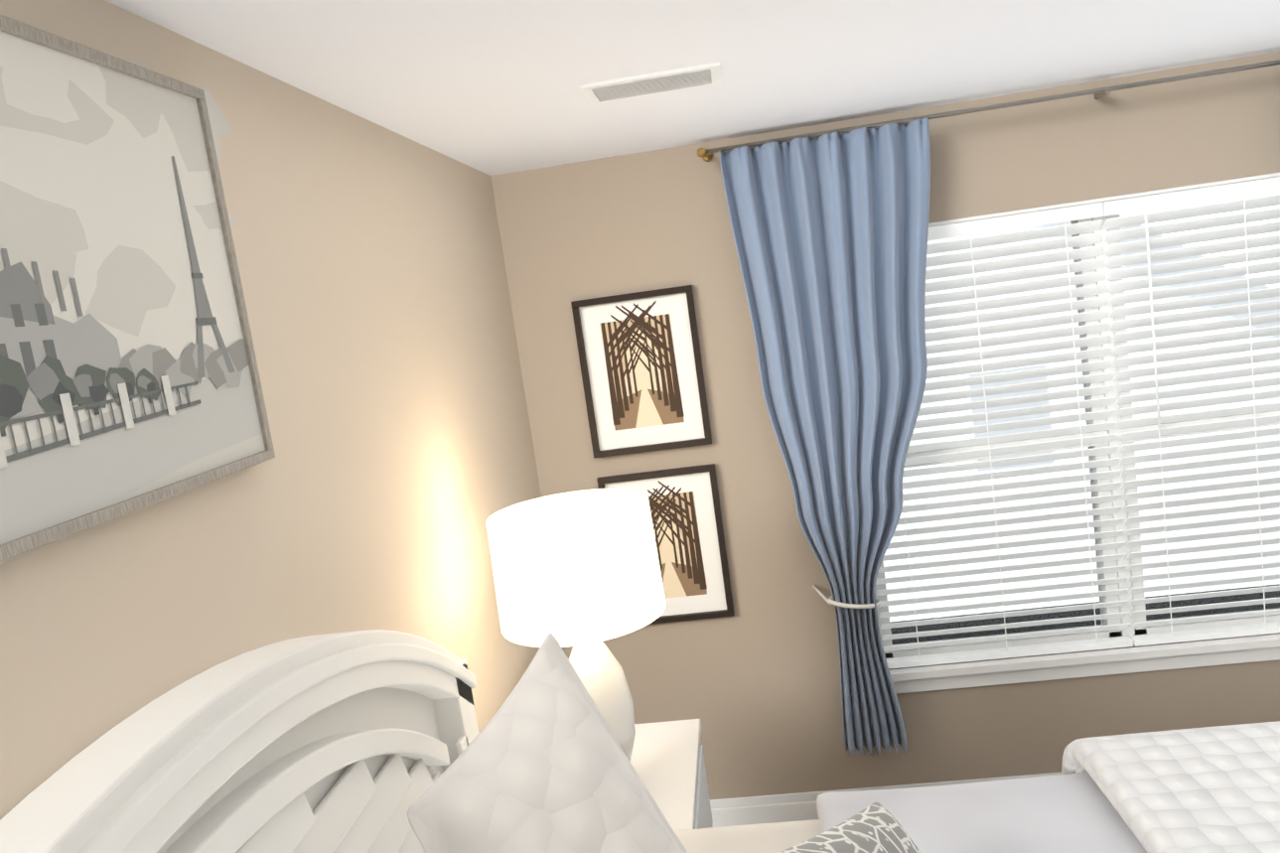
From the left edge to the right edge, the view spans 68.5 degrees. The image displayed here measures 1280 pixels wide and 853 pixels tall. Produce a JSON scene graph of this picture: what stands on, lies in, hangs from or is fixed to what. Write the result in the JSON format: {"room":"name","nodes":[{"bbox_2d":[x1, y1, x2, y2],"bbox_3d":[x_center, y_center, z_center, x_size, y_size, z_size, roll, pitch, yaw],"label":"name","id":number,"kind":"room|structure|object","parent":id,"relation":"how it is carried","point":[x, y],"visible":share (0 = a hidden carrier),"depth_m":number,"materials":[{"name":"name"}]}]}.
{"room":"bedroom","nodes":[
{"label":"bedroom","id":0,"kind":"room"},
{"bbox_2d":[0,0,565,820],"bbox_3d":[-0.657,0.759,0.674,0.120,2.440,5.720,-7,8,6],"label":"wall","id":1,"kind":"structure","parent":0,"point":[387,481],"depth_m":1.70,"materials":[{"name":"beige paint"}]},
{"bbox_2d":[0,14,275,562],"bbox_3d":[-0.659,-0.156,0.955,0.034,0.559,1.074,-7,8,6],"label":"framed picture","id":2,"kind":"object","parent":1,"relation":"attached to","point":[129,378],"visible":1,"depth_m":1.12,"materials":[{"name":"grey paper"}]},
{"bbox_2d":[105,0,1279,175],"bbox_3d":[1.915,-0.829,0.189,5.690,0.100,5.720,-7,8,6],"label":"ceiling","id":3,"kind":"structure","parent":0,"point":[491,87],"depth_m":2.04,"materials":[{"name":"white paint"}]},
{"bbox_2d":[578,61,720,105],"bbox_3d":[0.029,-0.777,2.134,0.310,0.008,0.190,-7,8,6],"label":"ceiling vent","id":4,"kind":"object","parent":3,"relation":"in","point":[662,81],"visible":1,"depth_m":2.12,"materials":[{"name":"white metal"}]},
{"bbox_2d":[490,51,1279,799],"bbox_3d":[1.653,0.089,3.196,4.030,2.440,0.120,-7,8,6],"label":"wall","id":5,"kind":"structure","parent":0,"point":[753,683],"depth_m":3.24,"materials":[{"name":"beige paint"}]},
{"bbox_2d":[570,284,711,458],"bbox_3d":[0.007,-0.185,3.239,0.415,0.549,0.024,-7,8,6],"label":"framed picture","id":6,"kind":"object","parent":5,"relation":"attached to","point":[640,364],"visible":1,"depth_m":3.24,"materials":[{"name":"white paper"}]},
{"bbox_2d":[596,463,734,624],"bbox_3d":[0.093,0.426,3.322,0.415,0.549,0.024,-7,8,6],"label":"framed picture","id":7,"kind":"object","parent":5,"relation":"attached to","point":[686,516],"visible":0.69,"depth_m":3.31,"materials":[{"name":"white paper"}]},
{"bbox_2d":[710,772,1061,827],"bbox_3d":[1.806,1.240,3.286,4.030,0.115,0.016,-7,8,6],"label":"baseboard","id":8,"kind":"structure","parent":5,"relation":"attached to","point":[772,808],"depth_m":3.43,"materials":[{"name":"white wood"}]},
{"bbox_2d":[697,59,1279,755],"bbox_3d":[1.588,-0.026,3.035,2.561,2.107,0.174,-7,8,6],"label":"curtain","id":9,"kind":"object","parent":5,"relation":"attached to","point":[830,230],"visible":1,"depth_m":3.06,"materials":[{"name":"blue fabric"}]},
{"bbox_2d":[875,172,1279,693],"bbox_3d":[1.606,0.047,3.177,1.780,1.610,0.155,-7,8,6],"label":"window","id":10,"kind":"structure","parent":5,"relation":"in","point":[1216,651],"depth_m":3.23,"materials":[{"name":"white"}]},
{"bbox_2d":[875,176,1279,668],"bbox_3d":[1.598,0.015,3.142,1.684,1.507,0.068,-7,8,6],"label":"window blinds","id":11,"kind":"object","parent":10,"relation":"attached to","point":[1161,201],"visible":0.79,"depth_m":3.14,"materials":[{"name":"white plastic"}]},
{"bbox_3d":[2.263,1.664,0.531,5.690,0.100,5.720,-7,8,6],"label":"floor","id":12,"kind":"structure","parent":0,"visible":0},
{"bbox_2d":[0,629,1279,852],"bbox_3d":[0.594,0.975,1.034,2.182,1.575,2.014,-7,8,6],"label":"bed","id":13,"kind":"object","parent":12,"relation":"on","point":[371,741],"visible":1,"depth_m":1.36,"materials":[{"name":"white fabric"}]},
{"bbox_2d":[630,718,712,830],"bbox_3d":[-0.027,1.288,2.522,0.517,0.730,0.630,-7,8,6],"label":"nightstand","id":14,"kind":"object","parent":12,"relation":"on","point":[667,762],"visible":0.19,"depth_m":2.52,"materials":[{"name":"white wood"}]},
{"bbox_2d":[486,488,665,761],"bbox_3d":[-0.125,0.569,2.342,0.410,0.754,0.410,-7,8,6],"label":"lamp","id":15,"kind":"object","parent":14,"relation":"on","point":[579,571],"visible":0.81,"depth_m":2.16,"materials":[{"name":"white fabric"}]}
]}

